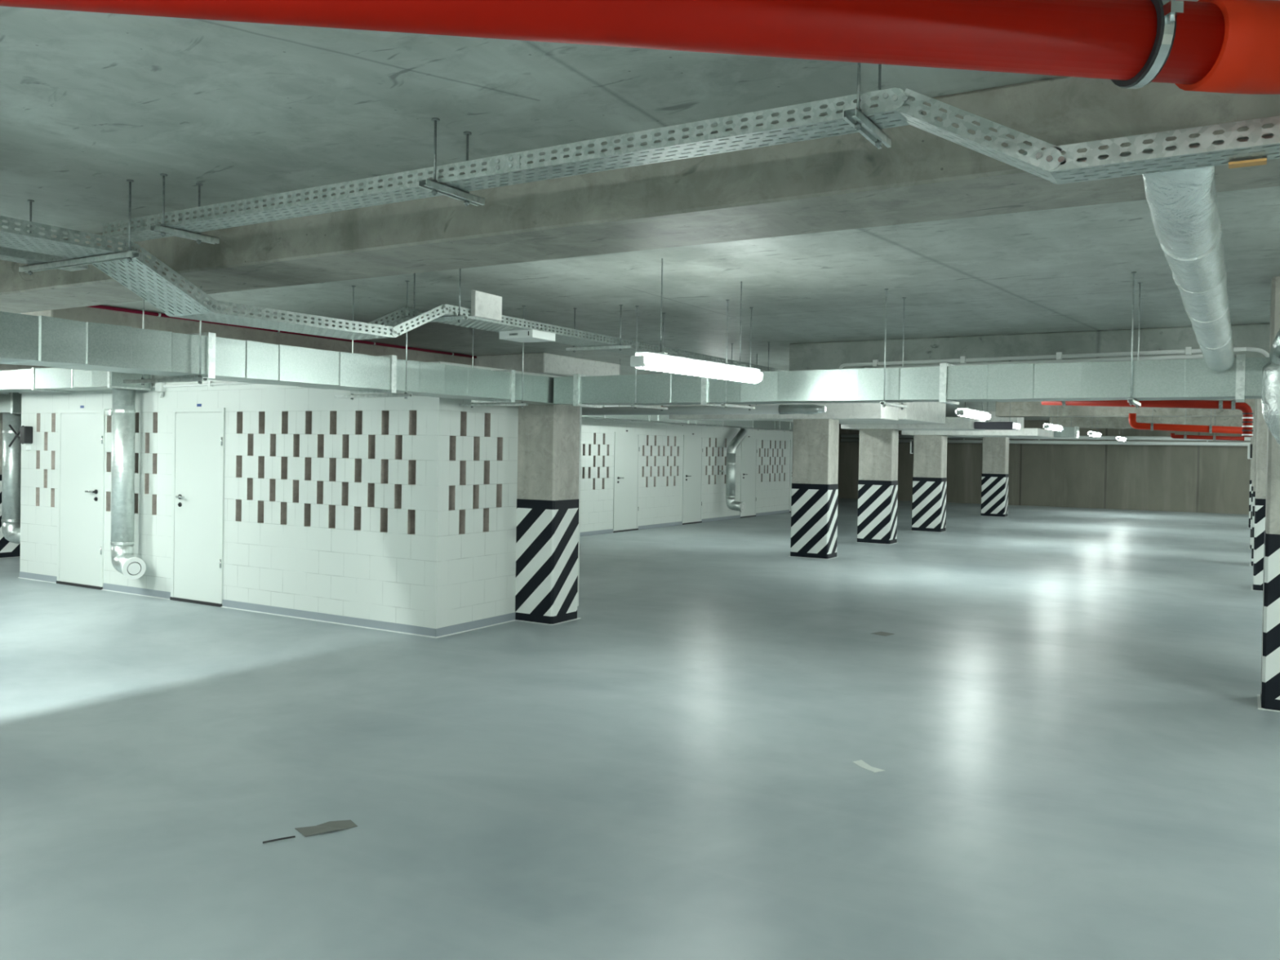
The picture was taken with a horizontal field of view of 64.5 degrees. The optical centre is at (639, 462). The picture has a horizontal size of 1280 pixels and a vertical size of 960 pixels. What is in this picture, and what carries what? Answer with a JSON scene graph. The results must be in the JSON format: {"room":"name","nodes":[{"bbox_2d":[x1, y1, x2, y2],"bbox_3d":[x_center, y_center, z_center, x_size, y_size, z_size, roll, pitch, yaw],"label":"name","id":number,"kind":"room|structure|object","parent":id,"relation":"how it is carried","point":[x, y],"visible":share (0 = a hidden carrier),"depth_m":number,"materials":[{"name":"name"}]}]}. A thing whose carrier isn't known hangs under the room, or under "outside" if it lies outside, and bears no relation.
{"room":"parking garage","nodes":[
{"label":"parking garage","id":0,"kind":"room"},
{"bbox_2d":[19,361,448,628],"bbox_3d":[-4.690,0.263,10.824,6.800,2.460,0.120,1,1,31],"label":"wall","id":1,"kind":"structure","parent":0,"point":[333,505],"depth_m":9.96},
{"bbox_2d":[8,424,32,449],"bbox_3d":[-7.593,-0.308,12.424,0.388,0.309,0.100,1,1,31],"label":"wall device","id":2,"kind":"object","parent":1,"relation":"attached to","point":[25,437],"visible":1,"depth_m":12.34,"materials":[{"name":"black"}]},
{"bbox_2d":[18,571,57,582],"bbox_3d":[-7.302,1.394,12.308,0.840,0.078,0.008,1,1,31],"label":"baseboard","id":3,"kind":"structure","parent":1,"relation":"attached to","point":[23,575],"depth_m":12.30,"materials":[{"name":"grey"}]},
{"bbox_2d":[0,367,151,394],"bbox_3d":[-7.913,-0.970,12.322,5.752,0.255,0.480,1,1,31],"label":"air duct","id":4,"kind":"object","parent":1,"relation":"attached to","point":[35,379],"visible":0.82,"depth_m":11.17,"materials":[{"name":"metal"}]},
{"bbox_2d":[104,387,146,579],"bbox_3d":[-5.531,0.220,10.930,0.516,2.043,0.274,2,1,39],"label":"pipe","id":5,"kind":"object","parent":4,"relation":"attached to","point":[122,411],"visible":0.99,"depth_m":10.93,"materials":[{"name":"silver metal"}]},
{"bbox_2d":[56,405,105,590],"bbox_3d":[-6.546,0.393,11.816,0.920,2.115,0.076,1,1,31],"label":"door","id":6,"kind":"structure","parent":1,"relation":"in","point":[81,437],"depth_m":11.83,"materials":[{"name":"grey paint"}]},
{"bbox_2d":[102,582,170,599],"bbox_3d":[-5.609,1.434,11.300,1.260,0.078,0.008,1,1,31],"label":"baseboard","id":7,"kind":"structure","parent":1,"relation":"attached to","point":[164,594],"depth_m":11.29,"materials":[{"name":"grey"}]},
{"bbox_2d":[18,381,254,397],"bbox_3d":[-5.635,-0.800,11.276,4.650,0.176,0.063,1,1,31],"label":"conduit","id":8,"kind":"object","parent":1,"relation":"attached to","point":[159,387],"visible":0.62,"depth_m":10.86,"materials":[{"name":"white plastic"}]},
{"bbox_2d":[169,404,225,607],"bbox_3d":[-4.704,0.437,10.719,0.850,2.115,0.076,1,1,31],"label":"door","id":9,"kind":"structure","parent":1,"relation":"in","point":[198,437],"depth_m":10.73,"materials":[{"name":"grey paint"}]},
{"bbox_2d":[17,577,516,638],"bbox_3d":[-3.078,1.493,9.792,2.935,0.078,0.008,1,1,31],"label":"baseboard","id":10,"kind":"structure","parent":1,"relation":"attached to","point":[228,603],"depth_m":9.71,"materials":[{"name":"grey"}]},
{"bbox_2d":[444,362,582,626],"bbox_3d":[-1.242,0.329,10.087,0.120,2.460,2.140,1,1,31],"label":"wall","id":11,"kind":"structure","parent":0,"point":[482,452],"depth_m":9.56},
{"bbox_2d":[435,612,515,636],"bbox_3d":[-1.527,1.522,9.530,0.008,0.078,1.143,1,1,31],"label":"baseboard","id":12,"kind":"structure","parent":11,"relation":"attached to","point":[442,631],"depth_m":9.49,"materials":[{"name":"grey"}]},
{"bbox_2d":[0,497,1279,959],"bbox_3d":[1.632,1.629,16.490,26.000,0.200,44.000,1,1,31],"label":"floor","id":13,"kind":"structure","parent":0,"point":[1061,717],"depth_m":5.51,"materials":[{"name":"concrete"}]},
{"bbox_2d":[0,364,51,558],"bbox_3d":[-9.260,-0.107,15.000,0.690,2.950,1.440,1,1,31],"label":"pillar","id":14,"kind":"structure","parent":13,"relation":"on","point":[7,548],"depth_m":14.59,"materials":[{"name":"concrete"}]},
{"bbox_2d":[0,392,21,413],"bbox_3d":[-9.213,-0.859,13.935,2.872,0.400,0.360,1,1,31],"label":"air duct","id":15,"kind":"object","parent":14,"relation":"attached to","point":[11,403],"visible":0.27,"depth_m":13.11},
{"bbox_2d":[0,413,21,543],"bbox_3d":[-8.178,0.210,13.379,0.464,1.719,0.230,1,1,5],"label":"pipe","id":16,"kind":"object","parent":15,"relation":"attached to","point":[11,456],"visible":0.73,"depth_m":13.30,"materials":[{"name":"metal"}]},
{"bbox_2d":[262,835,295,843],"bbox_3d":[-1.547,1.616,4.347,0.134,0.009,0.008,0,1,-33],"label":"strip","id":17,"kind":"object","parent":13,"relation":"on","point":[291,837],"visible":1,"depth_m":4.34,"materials":[{"name":"black wood"}]},
{"bbox_2d":[294,819,357,836],"bbox_3d":[-1.387,1.617,4.493,0.252,0.011,0.127,1,1,-29],"label":"scrap","id":18,"kind":"object","parent":13,"relation":"on","point":[329,826],"visible":1,"depth_m":4.49,"materials":[{"name":"grey"}]},
{"bbox_2d":[515,404,581,625],"bbox_3d":[-0.995,0.382,10.143,0.690,2.360,0.490,1,1,31],"label":"pillar","id":19,"kind":"structure","parent":13,"relation":"on","point":[547,531],"depth_m":9.92,"materials":[{"name":"concrete"}]},
{"bbox_2d":[788,418,839,559],"bbox_3d":[2.868,0.423,16.630,0.690,2.250,0.490,1,1,31],"label":"pillar","id":20,"kind":"structure","parent":13,"relation":"on","point":[815,467],"depth_m":16.44,"materials":[{"name":"concrete"}]},
{"bbox_2d":[669,402,898,420],"bbox_3d":[2.353,-0.901,17.044,3.770,0.370,0.900,1,1,31],"label":"ceiling beam","id":21,"kind":"structure","parent":20,"relation":"on","point":[868,411],"depth_m":16.21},
{"bbox_2d":[852,760,884,772],"bbox_3d":[1.236,1.651,5.518,0.082,0.006,0.202,1,1,-26],"label":"paper scrap","id":22,"kind":"object","parent":13,"relation":"on","point":[861,763],"visible":1,"depth_m":5.50,"materials":[{"name":"grey"}]},
{"bbox_2d":[857,428,898,544],"bbox_3d":[4.576,0.451,19.500,0.690,2.180,0.490,1,1,31],"label":"pillar","id":23,"kind":"structure","parent":13,"relation":"on","point":[877,482],"depth_m":19.31,"materials":[{"name":"concrete"}]},
{"bbox_2d":[840,417,985,431],"bbox_3d":[5.250,-0.738,19.510,2.430,0.220,1.300,1,1,31],"label":"ceiling beam","id":24,"kind":"structure","parent":23,"relation":"on","point":[952,424],"depth_m":18.83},
{"bbox_2d":[871,631,894,635],"bbox_3d":[2.300,1.619,9.593,0.165,0.006,0.177,2,1,45],"label":"scrap","id":25,"kind":"object","parent":13,"relation":"on","point":[882,633],"visible":1,"depth_m":9.57,"materials":[{"name":"grey"}]},
{"bbox_2d":[911,435,946,532],"bbox_3d":[6.484,0.464,22.706,0.690,2.140,0.490,1,1,31],"label":"pillar","id":26,"kind":"structure","parent":13,"relation":"on","point":[930,451],"depth_m":22.52,"materials":[{"name":"concrete"}]},
{"bbox_2d":[901,427,1053,437],"bbox_3d":[7.625,-0.669,22.867,2.880,0.160,2.100,1,1,31],"label":"ceiling beam","id":27,"kind":"structure","parent":26,"relation":"on","point":[1023,432],"depth_m":21.99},
{"bbox_2d":[980,436,1008,516],"bbox_3d":[10.041,0.401,28.676,0.690,2.240,0.490,1,1,31],"label":"pillar","id":28,"kind":"structure","parent":13,"relation":"on","point":[995,451],"depth_m":28.49,"materials":[{"name":"concrete"}]},
{"bbox_2d":[1247,428,1253,528],"bbox_3d":[15.730,0.177,25.520,0.690,2.950,0.490,1,1,31],"label":"pillar","id":29,"kind":"structure","parent":13,"relation":"on","point":[1251,437],"depth_m":25.50,"materials":[{"name":"concrete"}]},
{"bbox_2d":[1248,415,1254,549],"bbox_3d":[12.097,0.190,19.420,0.690,2.950,0.490,1,1,31],"label":"pillar","id":30,"kind":"structure","parent":13,"relation":"on","point":[1250,547],"depth_m":19.40,"materials":[{"name":"concrete"}]},
{"bbox_2d":[1247,444,1252,459],"bbox_3d":[11.749,-0.207,19.531,0.076,0.290,0.135,1,1,31],"label":"alarm device","id":31,"kind":"object","parent":30,"relation":"attached to","point":[1250,446],"visible":1,"depth_m":19.49,"materials":[{"name":"white plastic"}]},
{"bbox_2d":[1249,399,1257,566],"bbox_3d":[10.230,0.197,16.284,0.690,2.950,0.490,1,1,31],"label":"pillar","id":32,"kind":"structure","parent":13,"relation":"on","point":[1255,408],"depth_m":16.26,"materials":[{"name":"concrete"}]},
{"bbox_2d":[1250,399,1267,591],"bbox_3d":[8.429,0.204,13.260,0.690,2.950,0.490,1,1,31],"label":"pillar","id":33,"kind":"structure","parent":13,"relation":"on","point":[1262,428],"depth_m":13.21,"materials":[{"name":"concrete"}]},
{"bbox_2d":[1257,276,1279,711],"bbox_3d":[4.668,0.218,6.945,0.690,2.950,0.490,1,1,31],"label":"pillar","id":34,"kind":"structure","parent":13,"relation":"on","point":[1268,699],"depth_m":6.90,"materials":[{"name":"concrete"}]},
{"bbox_2d":[839,346,1269,368],"bbox_3d":[2.985,-0.752,7.663,3.085,0.158,0.062,1,1,31],"label":"conduit","id":35,"kind":"object","parent":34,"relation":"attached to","point":[1188,351],"visible":0.8,"depth_m":7.55,"materials":[{"name":"white plastic"}]},
{"bbox_2d":[0,0,1279,420],"bbox_3d":[1.684,-1.545,16.452,26.000,0.250,44.000,1,1,31],"label":"ceiling","id":36,"kind":"structure","parent":0,"point":[91,103],"depth_m":4.68,"materials":[{"name":"concrete"}]},
{"bbox_2d":[18,179,139,275],"bbox_3d":[-2.818,-1.163,5.074,0.980,0.389,0.041,1,1,31],"label":"hanger","id":37,"kind":"object","parent":36,"relation":"hanging from","point":[129,255],"visible":0.96,"depth_m":5.01,"materials":[{"name":"metal"}]},
{"bbox_2d":[0,246,88,271],"bbox_3d":[-3.479,-1.057,4.584,0.152,0.067,1.921,1,1,31],"label":"cable tray","id":38,"kind":"object","parent":37,"relation":"on","point":[12,255],"visible":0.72,"depth_m":5.15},
{"bbox_2d":[0,215,784,371],"bbox_3d":[0.030,-0.947,9.524,0.392,0.291,14.001,1,1,31],"label":"cable tray","id":39,"kind":"object","parent":37,"relation":"on","point":[11,237],"visible":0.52,"depth_m":5.51,"materials":[{"name":"silver metal"}]},
{"bbox_2d":[0,231,116,258],"bbox_3d":[-3.095,-1.014,4.273,0.370,0.002,1.780,1,1,31],"label":"tray","id":40,"kind":"object","parent":39,"relation":"on","point":[33,242],"depth_m":4.75,"materials":[{"name":"metal"}]},
{"bbox_2d":[91,257,212,316],"bbox_3d":[-2.524,-0.904,5.237,0.370,0.226,0.461,1,1,31],"label":"tray","id":41,"kind":"object","parent":39,"relation":"on","point":[143,291],"depth_m":5.22,"materials":[{"name":"metal"}]},
{"bbox_2d":[170,312,395,339],"bbox_3d":[-2.067,-0.798,6.007,0.370,0.009,1.330,1,1,31],"label":"tray","id":42,"kind":"object","parent":39,"relation":"on","point":[237,318],"depth_m":5.90,"materials":[{"name":"metal"}]},
{"bbox_2d":[371,314,439,334],"bbox_3d":[-1.603,-0.908,6.784,0.370,0.213,0.481,1,1,31],"label":"tray","id":43,"kind":"object","parent":39,"relation":"on","point":[399,326],"depth_m":6.76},
{"bbox_2d":[471,289,502,320],"bbox_3d":[-1.091,-1.118,7.223,0.040,0.186,0.300,1,1,31],"label":"junction box","id":44,"kind":"object","parent":39,"relation":"attached to","point":[483,305],"visible":1,"depth_m":7.19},
{"bbox_2d":[499,329,555,342],"bbox_3d":[-0.878,-0.984,7.909,0.320,0.059,0.304,1,1,31],"label":"junction box","id":45,"kind":"object","parent":39,"relation":"attached to","point":[520,335],"visible":1,"depth_m":7.82,"materials":[{"name":"white plastic"}]},
{"bbox_2d":[436,313,682,357],"bbox_3d":[1.067,-1.024,11.263,0.370,0.002,9.950,1,1,31],"label":"tray","id":46,"kind":"object","parent":39,"relation":"on","point":[475,322],"depth_m":8.12,"materials":[{"name":"metal"}]},
{"bbox_2d":[123,285,207,386],"bbox_3d":[-2.963,-0.927,6.325,0.800,0.895,0.035,1,1,31],"label":"hanger","id":47,"kind":"object","parent":36,"relation":"hanging from","point":[199,379],"visible":0.67,"depth_m":6.26,"materials":[{"name":"metal"}]},
{"bbox_2d":[150,173,219,244],"bbox_3d":[-2.167,-1.199,4.838,0.041,0.290,0.340,1,1,31],"label":"hanger","id":48,"kind":"object","parent":36,"relation":"hanging from","point":[199,237],"visible":0.97,"depth_m":4.80,"materials":[{"name":"metal"}]},
{"bbox_2d":[102,87,1279,242],"bbox_3d":[0.160,-0.966,3.417,6.461,0.301,0.172,1,1,31],"label":"cable tray","id":49,"kind":"object","parent":48,"relation":"on","point":[1208,148],"visible":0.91,"depth_m":3.21,"materials":[{"name":"silver metal"}]},
{"bbox_2d":[489,153,519,173],"bbox_3d":[-0.497,-1.096,3.716,0.140,0.054,0.008,1,1,31],"label":"plate","id":50,"kind":"object","parent":49,"relation":"attached to","point":[508,162],"visible":1,"depth_m":3.72,"materials":[{"name":"silver metal"}]},
{"bbox_2d":[106,110,909,242],"bbox_3d":[-0.912,-1.075,4.056,3.960,0.004,0.150,1,1,31],"label":"tray","id":51,"kind":"object","parent":49,"relation":"on","point":[898,119],"depth_m":3.67,"materials":[{"name":"metal"}]},
{"bbox_2d":[895,110,1057,184],"bbox_3d":[0.972,-0.914,2.934,0.431,0.236,0.150,1,1,31],"label":"tray","id":52,"kind":"object","parent":49,"relation":"on","point":[1045,167],"depth_m":2.86,"materials":[{"name":"metal"}]},
{"bbox_2d":[1049,142,1279,184],"bbox_3d":[2.043,-0.778,2.296,2.070,0.014,0.150,1,1,31],"label":"tray","id":53,"kind":"object","parent":49,"relation":"on","point":[1075,170],"depth_m":2.67,"materials":[{"name":"metal"}]},
{"bbox_2d":[1228,157,1266,168],"bbox_3d":[1.578,-0.777,2.634,0.085,0.006,0.044,1,1,31],"label":"tape","id":54,"kind":"object","parent":49,"relation":"attached to","point":[1258,162],"visible":1,"depth_m":2.63,"materials":[{"name":"brown"}]},
{"bbox_2d":[21,304,475,365],"bbox_3d":[-3.913,-1.207,11.464,0.500,0.490,5.700,1,1,31],"label":"ceiling beam","id":55,"kind":"structure","parent":36,"relation":"attached to","point":[86,314],"depth_m":10.50,"materials":[{"name":"concrete"}]},
{"bbox_2d":[84,305,476,358],"bbox_3d":[-3.653,-1.421,11.355,0.042,0.042,5.580,1,1,31],"label":"pipe","id":56,"kind":"object","parent":55,"relation":"attached to","point":[104,307],"visible":0.84,"depth_m":11.03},
{"bbox_2d":[333,280,412,399],"bbox_3d":[-2.063,-0.931,7.837,0.800,0.895,0.035,1,1,31],"label":"hanger","id":57,"kind":"object","parent":36,"relation":"hanging from","point":[405,394],"visible":0.96,"depth_m":7.78,"materials":[{"name":"metal"}]},
{"bbox_2d":[403,268,467,322],"bbox_3d":[-1.441,-1.163,7.094,0.580,0.393,0.041,1,1,31],"label":"hanger","id":58,"kind":"object","parent":36,"relation":"hanging from","point":[460,317],"visible":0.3,"depth_m":6.98,"materials":[{"name":"metal"}]},
{"bbox_2d":[417,117,484,206],"bbox_3d":[-0.730,-1.165,3.958,0.041,0.290,0.340,1,1,31],"label":"hanger","id":59,"kind":"object","parent":36,"relation":"hanging from","point":[433,185],"visible":0.97,"depth_m":3.91,"materials":[{"name":"metal"}]},
{"bbox_2d":[458,305,528,408],"bbox_3d":[-1.326,-0.933,9.075,0.800,0.895,0.035,1,1,31],"label":"hanger","id":60,"kind":"object","parent":36,"relation":"hanging from","point":[522,404],"visible":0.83,"depth_m":9.01,"materials":[{"name":"metal"}]},
{"bbox_2d":[475,352,619,376],"bbox_3d":[-1.473,-1.318,14.434,1.650,0.260,1.900,1,1,31],"label":"ceiling beam","id":61,"kind":"structure","parent":36,"relation":"attached to","point":[544,363],"depth_m":13.57,"materials":[{"name":"concrete"}]},
{"bbox_2d":[565,304,633,352],"bbox_3d":[-0.356,-1.165,8.857,0.680,0.395,0.041,1,1,31],"label":"hanger","id":62,"kind":"object","parent":36,"relation":"hanging from","point":[574,348],"visible":0.97,"depth_m":8.82,"materials":[{"name":"metal"}]},
{"bbox_2d":[0,75,1279,313],"bbox_3d":[-4.020,-1.249,6.884,26.000,0.300,0.600,1,1,31],"label":"ceiling beam","id":63,"kind":"structure","parent":36,"relation":"attached to","point":[842,182],"depth_m":4.09,"materials":[{"name":"concrete"}]},
{"bbox_2d":[1142,158,1234,372],"bbox_3d":[2.599,-0.726,4.654,0.189,0.292,4.441,1,1,31],"label":"pipe","id":64,"kind":"object","parent":63,"relation":"hanging from","point":[1182,203],"visible":0.98,"depth_m":3.30,"materials":[{"name":"metal"}]},
{"bbox_2d":[1261,328,1279,444],"bbox_3d":[3.182,-0.405,4.522,0.656,1.028,4.234,1,1,31],"label":"pipe","id":65,"kind":"object","parent":63,"relation":"hanging from","point":[1270,389],"visible":1,"depth_m":6.19,"materials":[{"name":"silver metal"}]},
{"bbox_2d":[0,0,1279,94],"bbox_3d":[-0.438,-1.042,1.948,5.992,0.477,0.715,1,1,-2],"label":"pipe","id":66,"kind":"object","parent":36,"relation":"hanging from","point":[1233,46],"visible":1,"depth_m":2.08,"materials":[{"name":"red paint"}]},
{"bbox_2d":[631,306,667,411],"bbox_3d":[0.096,-0.909,9.019,0.035,0.895,0.600,1,1,31],"label":"hanger","id":67,"kind":"object","parent":36,"relation":"hanging from","point":[635,405],"visible":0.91,"depth_m":8.84,"materials":[{"name":"metal"}]},
{"bbox_2d":[0,311,1269,408],"bbox_3d":[0.983,-0.554,2.899,10.550,0.290,9.981,1,1,31],"label":"air duct","id":68,"kind":"object","parent":67,"relation":"on","point":[24,339],"visible":0.95,"depth_m":7.15,"materials":[{"name":"metal"}]},
{"bbox_2d":[630,258,763,383],"bbox_3d":[0.439,-0.961,7.023,0.124,0.733,1.576,1,1,36],"label":"lamp","id":69,"kind":"object","parent":36,"relation":"hanging from","point":[660,362],"visible":1,"depth_m":6.84,"materials":[{"name":"white"}]},
{"bbox_2d":[635,354,762,383],"bbox_3d":[0.433,-0.638,7.027,0.124,0.087,1.486,1,1,36],"label":"diffuser","id":70,"kind":"object","parent":69,"relation":"attached to","point":[660,362],"depth_m":6.91,"materials":[{"name":"white"}]},
{"bbox_2d":[582,353,826,415],"bbox_3d":[0.572,-1.016,13.452,3.980,0.774,0.131,1,1,31],"label":"pipe","id":71,"kind":"object","parent":36,"relation":"hanging from","point":[810,409],"visible":0.75,"depth_m":13.21,"materials":[{"name":"white"}]},
{"bbox_2d":[721,299,755,410],"bbox_3d":[0.843,-0.892,8.574,0.035,0.895,0.600,1,1,31],"label":"hanger","id":72,"kind":"object","parent":36,"relation":"hanging from","point":[726,404],"visible":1,"depth_m":8.45,"materials":[{"name":"metal"}]},
{"bbox_2d":[842,62,891,149],"bbox_3d":[0.701,-1.132,3.107,0.041,0.288,0.340,1,1,31],"label":"hanger","id":73,"kind":"object","parent":36,"relation":"hanging from","point":[855,117],"visible":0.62,"depth_m":3.06,"materials":[{"name":"metal"}]},
{"bbox_2d":[839,401,946,423],"bbox_3d":[4.098,-1.059,17.983,2.000,0.680,2.500,1,1,31],"label":"air duct","id":74,"kind":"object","parent":36,"relation":"attached to","point":[916,412],"depth_m":17.53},
{"bbox_2d":[880,288,906,409],"bbox_3d":[1.985,-0.865,7.894,0.035,0.895,0.600,1,1,31],"label":"hanger","id":75,"kind":"object","parent":36,"relation":"hanging from","point":[884,403],"visible":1,"depth_m":7.68,"materials":[{"name":"metal"}]},
{"bbox_2d":[955,401,990,419],"bbox_3d":[4.595,-0.976,13.934,0.124,0.733,1.600,1,1,31],"label":"lamp","id":76,"kind":"object","parent":36,"relation":"hanging from","point":[963,411],"visible":0.91,"depth_m":13.67,"materials":[{"name":"white"}]},
{"bbox_2d":[955,408,990,419],"bbox_3d":[4.590,-0.653,13.938,0.124,0.087,1.510,1,1,31],"label":"diffuser","id":77,"kind":"object","parent":76,"relation":"attached to","point":[971,413],"depth_m":13.71,"materials":[{"name":"white"}]},
{"bbox_2d":[973,401,1020,430],"bbox_3d":[6.599,-0.987,18.706,0.680,0.760,0.700,1,1,31],"label":"vent box","id":78,"kind":"object","parent":36,"relation":"hanging from","point":[987,425],"visible":0.84,"depth_m":18.45,"materials":[{"name":"grey"}]},
{"bbox_2d":[985,411,1023,427],"bbox_3d":[10.202,-1.073,28.723,1.100,0.710,1.000,1,1,31],"label":"ceiling beam","id":79,"kind":"structure","parent":36,"relation":"attached to","point":[993,418],"depth_m":28.30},
{"bbox_2d":[788,323,1270,370],"bbox_3d":[6.353,-1.031,9.162,10.500,0.450,0.550,1,1,31],"label":"ceiling beam","id":80,"kind":"structure","parent":36,"relation":"attached to","point":[817,355],"depth_m":10.36,"materials":[{"name":"concrete"}]},
{"bbox_2d":[1043,404,1062,431],"bbox_3d":[7.926,-0.987,19.429,0.124,0.733,1.550,1,1,31],"label":"lamp","id":81,"kind":"object","parent":36,"relation":"hanging from","point":[1057,427],"visible":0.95,"depth_m":19.08,"materials":[{"name":"white"}]},
{"bbox_2d":[1043,424,1062,431],"bbox_3d":[7.920,-0.664,19.433,0.124,0.087,1.460,1,1,31],"label":"diffuser","id":82,"kind":"object","parent":81,"relation":"attached to","point":[1053,427],"depth_m":19.19,"materials":[{"name":"white"}]},
{"bbox_2d":[1048,417,1079,438],"bbox_3d":[9.683,-0.965,23.212,0.642,0.810,0.440,1,1,31],"label":"air duct","id":83,"kind":"object","parent":36,"relation":"hanging from","point":[1067,432],"visible":0.67,"depth_m":22.99,"materials":[{"name":"metal"}]},
{"bbox_2d":[1088,417,1101,436],"bbox_3d":[11.021,-0.998,24.569,0.124,0.733,1.550,1,1,31],"label":"lamp","id":84,"kind":"object","parent":36,"relation":"hanging from","point":[1091,433],"visible":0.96,"depth_m":24.29,"materials":[{"name":"white"}]},
{"bbox_2d":[1089,431,1101,436],"bbox_3d":[11.016,-0.675,24.572,0.124,0.087,1.460,1,1,31],"label":"diffuser","id":85,"kind":"object","parent":84,"relation":"attached to","point":[1091,433],"depth_m":24.32,"materials":[{"name":"white"}]},
{"bbox_2d":[995,399,1255,417],"bbox_3d":[12.310,-1.079,19.262,10.600,0.400,0.500,1,1,31],"label":"ceiling beam","id":86,"kind":"structure","parent":36,"relation":"attached to","point":[1018,409],"depth_m":20.69,"materials":[{"name":"concrete"}]},
{"bbox_2d":[1127,271,1142,408],"bbox_3d":[3.437,-0.831,7.030,0.035,0.895,0.600,1,1,31],"label":"hanger","id":87,"kind":"object","parent":36,"relation":"hanging from","point":[1131,402],"visible":1,"depth_m":6.82,"materials":[{"name":"metal"}]},
{"bbox_2d":[1041,399,1253,436],"bbox_3d":[6.238,-0.814,12.578,2.359,0.970,0.118,1,1,31],"label":"pipe","id":88,"kind":"object","parent":36,"relation":"hanging from","point":[1246,411],"visible":0.91,"depth_m":12.30,"materials":[{"name":"metal"}]},
{"bbox_2d":[1048,416,1253,428],"bbox_3d":[15.891,-1.068,25.276,10.600,0.450,0.500,1,1,31],"label":"ceiling beam","id":89,"kind":"structure","parent":36,"relation":"attached to","point":[1233,421],"depth_m":26.73,"materials":[{"name":"concrete"}]},
{"bbox_2d":[1128,408,1242,434],"bbox_3d":[9.484,-0.901,17.628,1.783,0.810,0.142,1,1,31],"label":"pipe","id":90,"kind":"object","parent":36,"relation":"hanging from","point":[1132,416],"visible":0.94,"depth_m":17.61,"materials":[{"name":"metal"}]},
{"bbox_2d":[1170,400,1244,440],"bbox_3d":[9.964,-0.843,17.808,1.136,0.915,0.083,1,1,31],"label":"pipe","id":91,"kind":"object","parent":36,"relation":"hanging from","point":[1172,435],"visible":0.97,"depth_m":17.78,"materials":[{"name":"metal"}]},
{"bbox_2d":[579,404,792,532],"bbox_3d":[0.796,-0.040,23.153,0.120,2.950,16.600,1,1,31],"label":"wall","id":92,"kind":"structure","parent":0,"point":[660,445],"depth_m":22.79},
{"bbox_2d":[579,528,613,536],"bbox_3d":[-1.986,1.408,18.411,0.010,0.078,5.600,1,1,31],"label":"baseboard","id":93,"kind":"structure","parent":92,"relation":"attached to","point":[608,531],"depth_m":20.27,"materials":[{"name":"grey"}]},
{"bbox_2d":[613,430,639,532],"bbox_3d":[-0.257,0.384,21.209,0.076,2.115,0.980,1,1,31],"label":"door","id":94,"kind":"structure","parent":92,"relation":"in","point":[626,446],"depth_m":21.20,"materials":[{"name":"grey paint"}]},
{"bbox_2d":[638,521,682,529],"bbox_3d":[0.460,1.399,22.518,0.010,0.078,2.000,1,1,31],"label":"baseboard","id":95,"kind":"structure","parent":92,"relation":"attached to","point":[660,525],"depth_m":22.48,"materials":[{"name":"grey"}]},
{"bbox_2d":[582,417,792,431],"bbox_3d":[0.938,-0.867,23.183,0.036,0.053,15.800,1,1,31],"label":"conduit","id":96,"kind":"object","parent":92,"relation":"attached to","point":[682,424],"visible":0.44,"depth_m":22.68,"materials":[{"name":"white plastic"}]},
{"bbox_2d":[681,433,702,524],"bbox_3d":[1.260,0.378,23.756,0.076,2.115,0.950,1,1,31],"label":"door","id":97,"kind":"structure","parent":92,"relation":"in","point":[692,470],"depth_m":23.75,"materials":[{"name":"grey paint"}]},
{"bbox_2d":[701,515,740,522],"bbox_3d":[2.013,1.393,25.126,0.010,0.078,2.170,1,1,31],"label":"baseboard","id":98,"kind":"structure","parent":92,"relation":"attached to","point":[735,516],"depth_m":25.11,"materials":[{"name":"grey"}]},
{"bbox_2d":[718,427,748,511],"bbox_3d":[2.442,0.171,25.149,0.675,2.065,1.007,1,1,31],"label":"pipe","id":99,"kind":"object","parent":92,"relation":"attached to","point":[743,433],"visible":1,"depth_m":24.77,"materials":[{"name":"silver metal"}]},
{"bbox_2d":[739,435,757,518],"bbox_3d":[2.859,0.372,26.441,0.076,2.115,0.960,1,1,31],"label":"door","id":100,"kind":"structure","parent":92,"relation":"in","point":[748,447],"depth_m":26.45,"materials":[{"name":"grey paint"}]},
{"bbox_2d":[755,509,789,515],"bbox_3d":[3.653,1.387,27.879,0.010,0.078,2.320,1,1,31],"label":"baseboard","id":101,"kind":"structure","parent":92,"relation":"attached to","point":[788,510],"depth_m":27.86,"materials":[{"name":"grey"}]},
{"bbox_2d":[789,440,792,512],"bbox_3d":[4.540,0.366,29.264,0.076,2.115,0.970,1,1,31],"label":"door","id":102,"kind":"structure","parent":92,"relation":"in","point":[791,441],"depth_m":28.90,"materials":[{"name":"grey paint"}]},
{"bbox_2d":[582,405,792,431],"bbox_3d":[1.770,-0.975,23.851,0.440,0.245,13.592,1,1,31],"label":"air duct","id":103,"kind":"object","parent":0,"point":[765,424],"visible":0.51,"depth_m":23.29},
{"bbox_2d":[837,420,1250,514],"bbox_3d":[12.979,0.012,35.481,26.000,2.950,0.250,1,1,31],"label":"wall","id":104,"kind":"structure","parent":0,"point":[1213,479],"depth_m":33.87,"materials":[{"name":"concrete"}]},
{"bbox_2d":[840,434,1250,445],"bbox_3d":[13.797,-0.766,34.380,14.500,0.288,0.128,1,1,31],"label":"conduit","id":105,"kind":"object","parent":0,"point":[900,436],"visible":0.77,"depth_m":33.48,"materials":[{"name":"white plastic"}]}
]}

